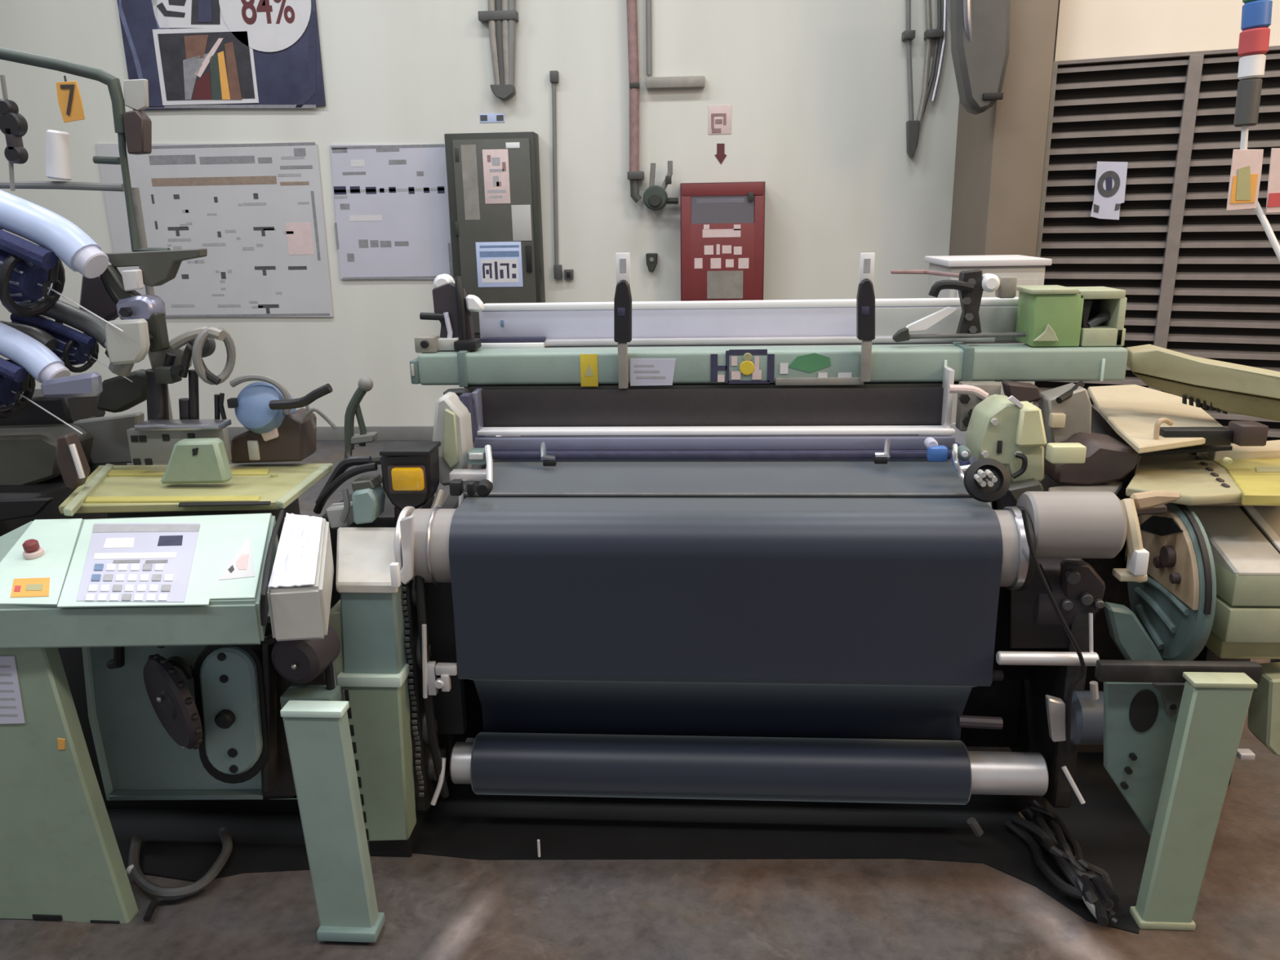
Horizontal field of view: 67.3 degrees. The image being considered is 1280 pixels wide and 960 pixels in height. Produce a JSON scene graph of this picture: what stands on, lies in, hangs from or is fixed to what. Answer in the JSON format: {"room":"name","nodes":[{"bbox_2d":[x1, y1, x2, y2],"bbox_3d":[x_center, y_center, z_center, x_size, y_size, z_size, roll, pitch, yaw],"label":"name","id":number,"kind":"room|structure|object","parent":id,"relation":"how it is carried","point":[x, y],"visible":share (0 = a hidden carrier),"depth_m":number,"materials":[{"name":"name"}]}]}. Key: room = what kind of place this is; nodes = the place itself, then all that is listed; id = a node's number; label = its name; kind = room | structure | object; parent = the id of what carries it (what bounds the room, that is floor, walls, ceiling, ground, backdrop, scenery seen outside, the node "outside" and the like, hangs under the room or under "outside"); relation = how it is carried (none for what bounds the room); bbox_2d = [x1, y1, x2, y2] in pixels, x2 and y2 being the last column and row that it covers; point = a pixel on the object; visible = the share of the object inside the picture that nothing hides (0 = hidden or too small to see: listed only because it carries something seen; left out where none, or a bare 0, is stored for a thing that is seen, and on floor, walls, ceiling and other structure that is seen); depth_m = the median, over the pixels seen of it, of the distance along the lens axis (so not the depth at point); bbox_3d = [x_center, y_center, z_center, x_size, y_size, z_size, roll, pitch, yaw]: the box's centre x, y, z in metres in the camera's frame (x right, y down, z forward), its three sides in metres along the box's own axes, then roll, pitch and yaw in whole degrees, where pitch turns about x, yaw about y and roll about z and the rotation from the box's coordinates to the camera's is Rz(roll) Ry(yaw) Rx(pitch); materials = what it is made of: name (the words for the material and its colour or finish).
{"room":"textile factory","nodes":[
{"label":"textile factory","id":0,"kind":"room"},
{"bbox_2d":[0,0,1060,426],"bbox_3d":[0.434,-2.846,6.775,18.000,5.200,0.200,0,15,4],"label":"wall","id":1,"kind":"structure","parent":0,"point":[816,91],"depth_m":6.84,"materials":[{"name":"white paint"}]},
{"bbox_2d":[95,142,333,317],"bbox_3d":[-3.149,-1.849,7.162,1.653,1.276,0.020,0,15,4],"label":"notice board","id":2,"kind":"object","parent":1,"relation":"attached to","point":[257,211],"visible":0.94,"depth_m":7.13,"materials":[{"name":"white paper"}]},
{"bbox_2d":[116,0,325,111],"bbox_3d":[-2.964,-3.242,6.756,1.422,1.214,0.040,0,15,4],"label":"poster","id":3,"kind":"object","parent":1,"relation":"attached to","point":[191,54],"visible":0.97,"depth_m":6.80,"materials":[{"name":"blue paper"}]},
{"bbox_2d":[151,0,227,27],"bbox_3d":[-3.071,-3.498,6.683,0.726,0.668,0.003,0,15,4],"label":"photo","id":4,"kind":"object","parent":3,"relation":"attached to","point":[165,13],"depth_m":6.75,"materials":[{"name":"white paper"}]},
{"bbox_2d":[157,31,254,100],"bbox_3d":[-3.078,-2.938,6.830,0.650,0.440,0.003,0,15,4],"label":"picture","id":5,"kind":"object","parent":3,"relation":"attached to","point":[193,65],"depth_m":6.83},
{"bbox_2d":[329,143,453,279],"bbox_3d":[-1.818,-1.956,7.047,0.868,0.965,0.020,0,15,4],"label":"notice board","id":6,"kind":"object","parent":1,"relation":"attached to","point":[392,201],"visible":0.97,"depth_m":7.04,"materials":[{"name":"white paper"}]},
{"bbox_2d":[479,113,504,123],"bbox_3d":[-1.051,-2.573,6.838,0.179,0.062,0.004,0,15,4],"label":"wall label","id":7,"kind":"object","parent":1,"relation":"attached to","point":[484,117],"visible":1,"depth_m":6.84,"materials":[{"name":"white paper"}]},
{"bbox_2d":[480,115,503,120],"bbox_3d":[-1.053,-2.573,6.837,0.166,0.041,0.001,0,15,4],"label":"print","id":8,"kind":"object","parent":7,"relation":"attached to","point":[482,117],"depth_m":6.84},
{"bbox_2d":[444,131,545,337],"bbox_3d":[-1.034,-1.746,6.943,0.630,1.424,0.233,0,15,4],"label":"upper cabinet","id":9,"kind":"object","parent":1,"relation":"attached to","point":[472,220],"visible":0.72,"depth_m":6.81,"materials":[{"name":"grey metal"}]},
{"bbox_2d":[482,149,510,204],"bbox_3d":[-1.004,-2.123,6.730,0.180,0.363,0.004,0,15,4],"label":"paper","id":10,"kind":"object","parent":9,"relation":"attached to","point":[495,162],"visible":1,"depth_m":6.73,"materials":[{"name":"paper"}]},
{"bbox_2d":[487,155,506,186],"bbox_3d":[-0.999,-2.160,6.718,0.127,0.209,0.001,0,15,4],"label":"print","id":11,"kind":"object","parent":10,"relation":"attached to","point":[496,164],"depth_m":6.72},
{"bbox_2d":[487,157,506,198],"bbox_3d":[-1.009,-2.115,6.731,0.131,0.270,0.001,0,15,4],"label":"print","id":12,"kind":"object","parent":10,"relation":"attached to","point":[496,166],"depth_m":6.73},
{"bbox_2d":[475,241,523,287],"bbox_3d":[-1.007,-1.543,6.889,0.327,0.316,0.004,0,15,4],"label":"safety sign","id":13,"kind":"object","parent":9,"relation":"attached to","point":[499,264],"visible":1,"depth_m":6.89,"materials":[{"name":"white paper"}]},
{"bbox_2d":[505,142,519,148],"bbox_3d":[-0.882,-2.321,6.668,0.097,0.038,0.003,0,15,4],"label":"tag","id":14,"kind":"object","parent":9,"relation":"attached to","point":[510,144],"visible":1,"depth_m":6.67,"materials":[{"name":"white paper"}]},
{"bbox_2d":[511,204,532,240],"bbox_3d":[-0.837,-1.819,6.803,0.136,0.245,0.003,0,15,4],"label":"paper","id":15,"kind":"object","parent":9,"relation":"attached to","point":[521,214],"visible":1,"depth_m":6.80,"materials":[{"name":"grey paper"}]},
{"bbox_2d":[477,0,518,100],"bbox_3d":[-0.981,-3.987,6.396,0.278,2.733,0.099,0,15,4],"label":"bundle","id":16,"kind":"object","parent":1,"relation":"attached to","point":[501,16],"visible":1,"depth_m":6.63,"materials":[{"name":"grey metal"}]},
{"bbox_2d":[549,70,562,279],"bbox_3d":[-0.600,-2.168,6.897,0.083,1.420,0.049,0,15,4],"label":"conduit","id":17,"kind":"object","parent":1,"relation":"attached to","point":[557,270],"visible":1,"depth_m":6.89,"materials":[{"name":"grey metal"}]},
{"bbox_2d":[564,269,573,279],"bbox_3d":[-0.523,-1.512,7.075,0.064,0.071,0.045,0,15,4],"label":"wall switch","id":18,"kind":"object","parent":1,"relation":"attached to","point":[568,273],"visible":1,"depth_m":7.06,"materials":[{"name":"grey plastic"}]},
{"bbox_2d":[226,426,918,440],"bbox_3d":[-3.023,-0.363,7.564,11.000,0.110,0.020,0,15,4],"label":"baseboard","id":19,"kind":"structure","parent":1,"relation":"attached to","point":[384,433],"depth_m":7.48,"materials":[{"name":"grey paint"}]},
{"bbox_2d":[626,0,644,202],"bbox_3d":[-0.055,-3.642,6.426,0.114,3.445,0.109,0,15,4],"label":"pipe","id":20,"kind":"object","parent":1,"relation":"attached to","point":[633,175],"visible":1,"depth_m":6.67,"materials":[{"name":"metal"}]},
{"bbox_2d":[643,160,678,210],"bbox_3d":[0.146,-2.072,6.775,0.245,0.334,0.185,0,15,4],"label":"valve","id":21,"kind":"object","parent":20,"relation":"attached to","point":[655,197],"visible":1,"depth_m":6.75,"materials":[{"name":"grey paint"}]},
{"bbox_2d":[666,197,678,204],"bbox_3d":[0.226,-1.980,6.819,0.091,0.045,0.044,0,15,4],"label":"outlet","id":22,"kind":"object","parent":21,"relation":"attached to","point":[669,200],"depth_m":6.80,"materials":[{"name":"grey metal"}]},
{"bbox_2d":[645,253,657,271],"bbox_3d":[0.087,-1.583,7.000,0.083,0.132,0.077,0,15,4],"label":"wall switch","id":23,"kind":"object","parent":1,"relation":"attached to","point":[651,258],"visible":1,"depth_m":6.97,"materials":[{"name":"grey paint"}]},
{"bbox_2d":[645,0,704,88],"bbox_3d":[0.223,-4.016,6.327,0.407,2.681,0.069,0,15,4],"label":"conduit","id":24,"kind":"object","parent":1,"relation":"attached to","point":[683,82],"visible":1,"depth_m":6.63,"materials":[{"name":"white metal"}]},
{"bbox_2d":[708,105,731,134],"bbox_3d":[0.560,-2.527,6.747,0.162,0.191,0.005,0,15,4],"label":"fire sign","id":25,"kind":"object","parent":1,"relation":"attached to","point":[719,116],"visible":1,"depth_m":6.75,"materials":[{"name":"pink paper"}]},
{"bbox_2d":[715,143,726,164],"bbox_3d":[0.571,-2.308,6.808,0.086,0.140,0.003,0,15,4],"label":"sticker","id":26,"kind":"object","parent":1,"relation":"attached to","point":[720,155],"visible":1,"depth_m":6.80,"materials":[{"name":"red paper"}]},
{"bbox_2d":[680,181,765,301],"bbox_3d":[0.584,-1.690,6.840,0.586,0.812,0.264,0,15,4],"label":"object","id":27,"kind":"object","parent":1,"relation":"attached to","point":[722,224],"visible":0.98,"depth_m":6.72,"materials":[{"name":"red paint"}]},
{"bbox_2d":[901,0,947,158],"bbox_3d":[1.902,-3.772,6.270,0.304,3.177,0.098,0,15,4],"label":"cable bundle","id":28,"kind":"object","parent":1,"relation":"attached to","point":[913,127],"visible":1,"depth_m":6.52,"materials":[{"name":"grey paint"}]},
{"bbox_2d":[0,440,1279,959],"bbox_3d":[0.134,1.190,2.085,18.000,0.100,11.400,0,15,4],"label":"floor","id":29,"kind":"structure","parent":0,"point":[433,907],"depth_m":2.37,"materials":[{"name":"concrete"}]},
{"bbox_2d":[0,388,144,536],"bbox_3d":[-1.980,0.316,3.088,1.007,1.128,0.708,0,15,4],"label":"machine","id":30,"kind":"object","parent":29,"relation":"on","point":[43,460],"visible":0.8,"depth_m":2.98,"materials":[{"name":"grey metal"}]},
{"bbox_2d":[0,416,96,484],"bbox_3d":[-2.067,-0.079,3.124,0.602,0.202,0.300,0,15,4],"label":"hood","id":31,"kind":"object","parent":30,"relation":"attached to","point":[28,446],"depth_m":2.98,"materials":[{"name":"metal"}]},
{"bbox_2d":[0,47,173,419],"bbox_3d":[-1.843,-0.691,2.984,0.839,1.319,0.122,0,15,4],"label":"metal frame","id":32,"kind":"object","parent":30,"relation":"attached to","point":[134,127],"visible":0.92,"depth_m":2.84,"materials":[{"name":"grey paint"}]},
{"bbox_2d":[55,75,84,122],"bbox_3d":[-1.646,-1.104,2.786,0.071,0.130,0.031,0,15,4],"label":"number tag","id":33,"kind":"object","parent":32,"relation":"hanging from","point":[69,100],"visible":1,"depth_m":2.78,"materials":[{"name":"orange plastic"}]},
{"bbox_2d":[0,512,326,924],"bbox_3d":[-1.366,0.585,2.463,1.148,0.939,0.556,0,15,4],"label":"control console","id":34,"kind":"object","parent":29,"relation":"on","point":[85,604],"visible":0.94,"depth_m":2.31,"materials":[{"name":"green paint"}]},
{"bbox_2d":[0,655,25,724],"bbox_3d":[-1.484,0.482,2.204,0.138,0.175,0.004,0,15,4],"label":"paper","id":35,"kind":"object","parent":34,"relation":"attached to","point":[11,711],"visible":1,"depth_m":2.20,"materials":[{"name":"white paper"}]},
{"bbox_2d":[0,665,17,716],"bbox_3d":[-1.483,0.483,2.203,0.113,0.130,0.001,0,15,4],"label":"print","id":36,"kind":"object","parent":35,"relation":"attached to","point":[8,673],"depth_m":2.20},
{"bbox_2d":[25,583,43,590],"bbox_3d":[-1.368,0.242,2.173,0.051,0.005,0.028,0,15,4],"label":"print","id":37,"kind":"object","parent":34,"relation":"on","point":[28,586],"depth_m":2.17,"materials":[{"name":"yellow paper"}]},
{"bbox_2d":[57,737,65,749],"bbox_3d":[-1.343,0.613,2.233,0.022,0.030,0.003,0,15,4],"label":"light","id":38,"kind":"object","parent":34,"relation":"attached to","point":[60,741],"depth_m":2.23,"materials":[{"name":"orange plastic"}]},
{"bbox_2d":[58,418,333,542],"bbox_3d":[-1.313,0.098,2.774,0.774,0.492,0.574,0,15,4],"label":"table","id":39,"kind":"object","parent":34,"relation":"attached to","point":[117,491],"depth_m":2.71,"materials":[{"name":"yellow paint"}]},
{"bbox_2d":[0,321,82,434],"bbox_3d":[-1.906,-0.317,2.819,0.623,0.396,0.226,3,16,16],"label":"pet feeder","id":40,"kind":"object","parent":39,"relation":"attached to","point":[28,360],"visible":0.95,"depth_m":2.76,"materials":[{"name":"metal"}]},
{"bbox_2d":[0,189,123,332],"bbox_3d":[-1.812,-0.636,2.774,0.731,0.464,0.265,3,16,16],"label":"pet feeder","id":41,"kind":"object","parent":39,"relation":"attached to","point":[28,269],"visible":1,"depth_m":2.71,"materials":[{"name":"plastic"}]},
{"bbox_2d":[0,75,28,191],"bbox_3d":[-1.794,-0.990,2.752,0.077,0.313,0.040,0,15,4],"label":"yarn tensioner","id":42,"kind":"object","parent":41,"relation":"attached to","point":[13,125],"visible":1,"depth_m":2.74,"materials":[{"name":"grey paint"}]},
{"bbox_2d":[0,297,133,382],"bbox_3d":[-1.737,-0.424,2.931,0.433,0.275,0.157,3,16,16],"label":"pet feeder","id":43,"kind":"object","parent":39,"relation":"attached to","point":[73,347],"visible":0.77,"depth_m":2.90,"materials":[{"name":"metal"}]},
{"bbox_2d":[40,248,235,419],"bbox_3d":[-1.516,-0.433,2.908,0.633,0.513,0.520,0,15,4],"label":"bracket","id":44,"kind":"object","parent":39,"relation":"attached to","point":[112,295],"visible":0.94,"depth_m":2.80,"materials":[{"name":"grey metal"}]},
{"bbox_2d":[218,373,337,463],"bbox_3d":[-1.070,-0.188,2.908,0.367,0.276,0.196,0,15,4],"label":"motor","id":45,"kind":"object","parent":39,"relation":"on","point":[277,432],"visible":0.98,"depth_m":2.88,"materials":[{"name":"blue metal"}]},
{"bbox_2d":[142,634,277,791],"bbox_3d":[-1.079,0.603,2.381,0.346,0.429,0.172,0,15,4],"label":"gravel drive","id":46,"kind":"object","parent":34,"relation":"attached to","point":[232,719],"visible":0.99,"depth_m":2.37,"materials":[{"name":"metal"}]},
{"bbox_2d":[265,623,341,708],"bbox_3d":[-0.815,0.454,2.338,0.147,0.210,0.134,0,15,4],"label":"motor","id":47,"kind":"object","parent":34,"relation":"attached to","point":[298,661],"visible":0.71,"depth_m":2.30,"materials":[{"name":"black metal"}]},
{"bbox_2d":[125,826,232,921],"bbox_3d":[-1.206,1.014,2.520,0.258,0.034,0.348,-7,16,-21],"label":"hose","id":48,"kind":"object","parent":29,"relation":"on","point":[162,894],"visible":1,"depth_m":2.46,"materials":[{"name":"grey rubber"}]},
{"bbox_2d":[106,808,310,882],"bbox_3d":[-1.217,1.000,2.666,0.718,0.006,0.336,0,15,4],"label":"floor mat","id":49,"kind":"object","parent":29,"relation":"on","point":[184,845],"visible":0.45,"depth_m":2.66,"materials":[{"name":"black rubber"}]},
{"bbox_2d":[313,456,434,608],"bbox_3d":[-0.772,0.403,2.872,0.273,1.032,0.380,0,15,4],"label":"cables","id":50,"kind":"object","parent":29,"relation":"on","point":[369,506],"visible":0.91,"depth_m":2.63,"materials":[{"name":"black rubber"}]},
{"bbox_2d":[344,377,381,464],"bbox_3d":[-0.816,-0.172,2.821,0.141,0.254,0.120,0,15,4],"label":"lever assembly","id":51,"kind":"object","parent":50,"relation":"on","point":[365,384],"visible":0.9,"depth_m":2.85,"materials":[{"name":"grey paint"}]},
{"bbox_2d":[280,253,1262,943],"bbox_3d":[0.304,0.090,2.965,2.311,1.551,2.012,0,15,4],"label":"weaving loom","id":52,"kind":"object","parent":29,"relation":"on","point":[363,763],"depth_m":2.56,"materials":[{"name":"green metal"}]},
{"bbox_2d":[259,509,333,640],"bbox_3d":[-0.806,0.216,2.287,0.137,0.199,0.413,-4,16,-12],"label":"box","id":53,"kind":"object","parent":52,"relation":"on","point":[300,590],"visible":1,"depth_m":2.15,"materials":[{"name":"grey paint"}]},
{"bbox_2d":[379,441,440,526],"bbox_3d":[-0.623,0.026,2.630,0.144,0.242,0.128,0,15,4],"label":"switch box","id":54,"kind":"object","parent":52,"relation":"attached to","point":[410,469],"visible":0.91,"depth_m":2.58,"materials":[{"name":"black plastic"}]},
{"bbox_2d":[379,441,440,455],"bbox_3d":[-0.621,-0.086,2.603,0.136,0.013,0.120,0,15,4],"label":"hood","id":55,"kind":"object","parent":54,"relation":"attached to","point":[395,448],"depth_m":2.58,"materials":[{"name":"grey plastic"}]},
{"bbox_2d":[634,364,665,378],"bbox_3d":[0.029,-0.324,2.867,0.093,0.042,0.001,0,15,4],"label":"print","id":56,"kind":"object","parent":52,"relation":"attached to","point":[641,371],"depth_m":2.87},
{"bbox_2d":[448,459,1003,739],"bbox_3d":[0.216,0.359,2.650,1.337,0.721,0.532,0,15,4],"label":"cloth","id":57,"kind":"object","parent":52,"relation":"on","point":[856,617],"visible":0.97,"depth_m":2.39,"materials":[{"name":"blue fabric"}]},
{"bbox_2d":[449,732,1048,804],"bbox_3d":[0.280,0.788,2.630,1.596,0.166,0.166,0,15,4],"label":"roll","id":58,"kind":"object","parent":52,"relation":"attached to","point":[876,771],"visible":1,"depth_m":2.57,"materials":[{"name":"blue fabric"}]},
{"bbox_2d":[779,363,852,377],"bbox_3d":[0.519,-0.321,2.837,0.210,0.048,0.002,0,15,4],"label":"print","id":59,"kind":"object","parent":52,"relation":"on","point":[786,370],"depth_m":2.84,"materials":[{"name":"white paper"}]},
{"bbox_2d":[964,394,1046,504],"bbox_3d":[0.996,-0.092,2.607,0.183,0.292,0.190,0,15,4],"label":"housing","id":60,"kind":"object","parent":52,"relation":"attached to","point":[1009,431],"visible":0.89,"depth_m":2.56,"materials":[{"name":"beige paint"}]},
{"bbox_2d":[1014,284,1127,346],"bbox_3d":[1.275,-0.489,2.856,0.286,0.166,0.177,0,15,4],"label":"control box","id":61,"kind":"object","parent":52,"relation":"on","point":[1049,315],"visible":0.95,"depth_m":2.79,"materials":[{"name":"green metal"}]},
{"bbox_2d":[1125,344,1279,421],"bbox_3d":[1.628,-0.267,2.701,0.120,0.183,0.563,-15,20,-41],"label":"cover","id":62,"kind":"object","parent":52,"relation":"attached to","point":[1227,387],"visible":0.98,"depth_m":2.68,"materials":[{"name":"metal"}]},
{"bbox_2d":[413,752,1150,933],"bbox_3d":[0.402,0.962,2.704,2.358,0.004,0.805,0,15,4],"label":"floor mat","id":63,"kind":"object","parent":29,"relation":"on","point":[464,824],"visible":0.62,"depth_m":2.66,"materials":[{"name":"black rubber"}]},
{"bbox_2d":[537,839,540,857],"bbox_3d":[-0.269,0.981,2.561,0.008,0.050,0.008,0,15,4],"label":"scrap","id":64,"kind":"object","parent":63,"relation":"on","point":[538,840],"visible":1,"depth_m":2.56,"materials":[{"name":"white paper"}]},
{"bbox_2d":[966,795,1118,926],"bbox_3d":[1.111,0.955,2.477,0.358,0.099,0.434,-10,18,-29],"label":"cable bundle","id":65,"kind":"object","parent":63,"relation":"on","point":[1091,883],"visible":0.99,"depth_m":2.44,"materials":[{"name":"black rubber"}]},
{"bbox_2d":[918,254,1052,435],"bbox_3d":[1.668,-0.376,4.803,0.465,1.435,0.490,0,15,4],"label":"machine part","id":66,"kind":"object","parent":29,"relation":"on","point":[1028,270],"visible":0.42,"depth_m":4.41,"materials":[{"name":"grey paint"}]},
{"bbox_2d":[947,380,1279,691],"bbox_3d":[1.523,0.275,2.912,0.909,1.182,1.113,13,21,42],"label":"machine parts","id":67,"kind":"object","parent":29,"relation":"on","point":[1139,438],"visible":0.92,"depth_m":2.68,"materials":[{"name":"beige paint"}]},
{"bbox_2d":[1087,384,1223,453],"bbox_3d":[1.545,-0.196,2.893,0.294,0.020,0.999,4,16,18],"label":"hood","id":68,"kind":"object","parent":67,"relation":"attached to","point":[1132,411],"depth_m":2.79,"materials":[{"name":"beige paint"}]},
{"bbox_2d":[1198,451,1279,506],"bbox_3d":[1.703,-0.030,2.656,0.333,0.030,0.707,9,18,33],"label":"tray","id":69,"kind":"object","parent":67,"relation":"on","point":[1252,478],"depth_m":2.55,"materials":[{"name":"yellow paint"}]},
{"bbox_2d":[1124,502,1279,785],"bbox_3d":[1.608,0.483,2.689,0.250,0.895,0.720,0,15,4],"label":"machine","id":70,"kind":"object","parent":29,"relation":"on","point":[1244,540],"visible":0.48,"depth_m":2.44,"materials":[{"name":"beige paint"}]},
{"bbox_2d":[1233,0,1279,662],"bbox_3d":[2.107,-0.439,3.232,0.441,2.371,0.090,4,16,17],"label":"light","id":71,"kind":"object","parent":29,"relation":"on","point":[1256,15],"visible":0.89,"depth_m":3.03,"materials":[{"name":"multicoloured plastic"}]},
{"bbox_2d":[1226,149,1263,210],"bbox_3d":[1.951,-0.968,3.101,0.098,0.189,0.008,0,15,4],"label":"tag","id":72,"kind":"object","parent":71,"relation":"hanging from","point":[1246,164],"visible":1,"depth_m":3.10,"materials":[{"name":"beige paper"}]},
{"bbox_2d":[1265,147,1279,213],"bbox_3d":[2.072,-0.964,3.095,0.105,0.200,0.006,0,15,4],"label":"tag","id":73,"kind":"object","parent":71,"relation":"hanging from","point":[1273,203],"visible":1,"depth_m":3.10,"materials":[{"name":"pink paper"}]},
{"bbox_2d":[949,0,1058,257],"bbox_3d":[2.323,-2.701,6.123,0.318,5.200,0.900,0,15,4],"label":"pillar","id":74,"kind":"structure","parent":0,"point":[1000,149],"depth_m":5.89,"materials":[{"name":"beige paint"}]},
{"bbox_2d":[946,0,1010,115],"bbox_3d":[1.944,-3.640,5.415,0.359,2.983,0.472,0,15,4],"label":"duct","id":75,"kind":"object","parent":74,"relation":"attached to","point":[980,29],"visible":1,"depth_m":5.54,"materials":[{"name":"grey metal"}]},
{"bbox_2d":[1054,0,1279,61],"bbox_3d":[4.279,-2.525,5.357,3.620,5.200,0.250,5,17,22],"label":"wall","id":76,"kind":"structure","parent":0,"point":[1087,28],"depth_m":5.71,"materials":[{"name":"beige paint"}]},
{"bbox_2d":[1032,45,1279,444],"bbox_3d":[4.230,-1.188,5.552,3.628,2.520,0.107,5,16,22],"label":"louver","id":77,"kind":"object","parent":76,"relation":"attached to","point":[1199,277],"visible":0.47,"depth_m":5.86,"materials":[{"name":"grey metal"}]},
{"bbox_2d":[1090,161,1128,219],"bbox_3d":[2.876,-1.774,5.896,0.182,0.347,0.006,5,17,22],"label":"sign card","id":78,"kind":"object","parent":77,"relation":"hanging from","point":[1110,176],"visible":1,"depth_m":5.89,"materials":[{"name":"white paper"}]},
{"bbox_2d":[1093,204,1099,213],"bbox_3d":[2.820,-1.679,5.945,0.034,0.055,0.002,5,17,22],"label":"print","id":79,"kind":"object","parent":78,"relation":"attached to","point":[1096,206],"depth_m":5.94},
{"bbox_2d":[1114,204,1119,210],"bbox_3d":[2.929,-1.674,5.900,0.028,0.041,0.002,5,17,22],"label":"print","id":80,"kind":"object","parent":78,"relation":"attached to","point":[1117,206],"depth_m":5.90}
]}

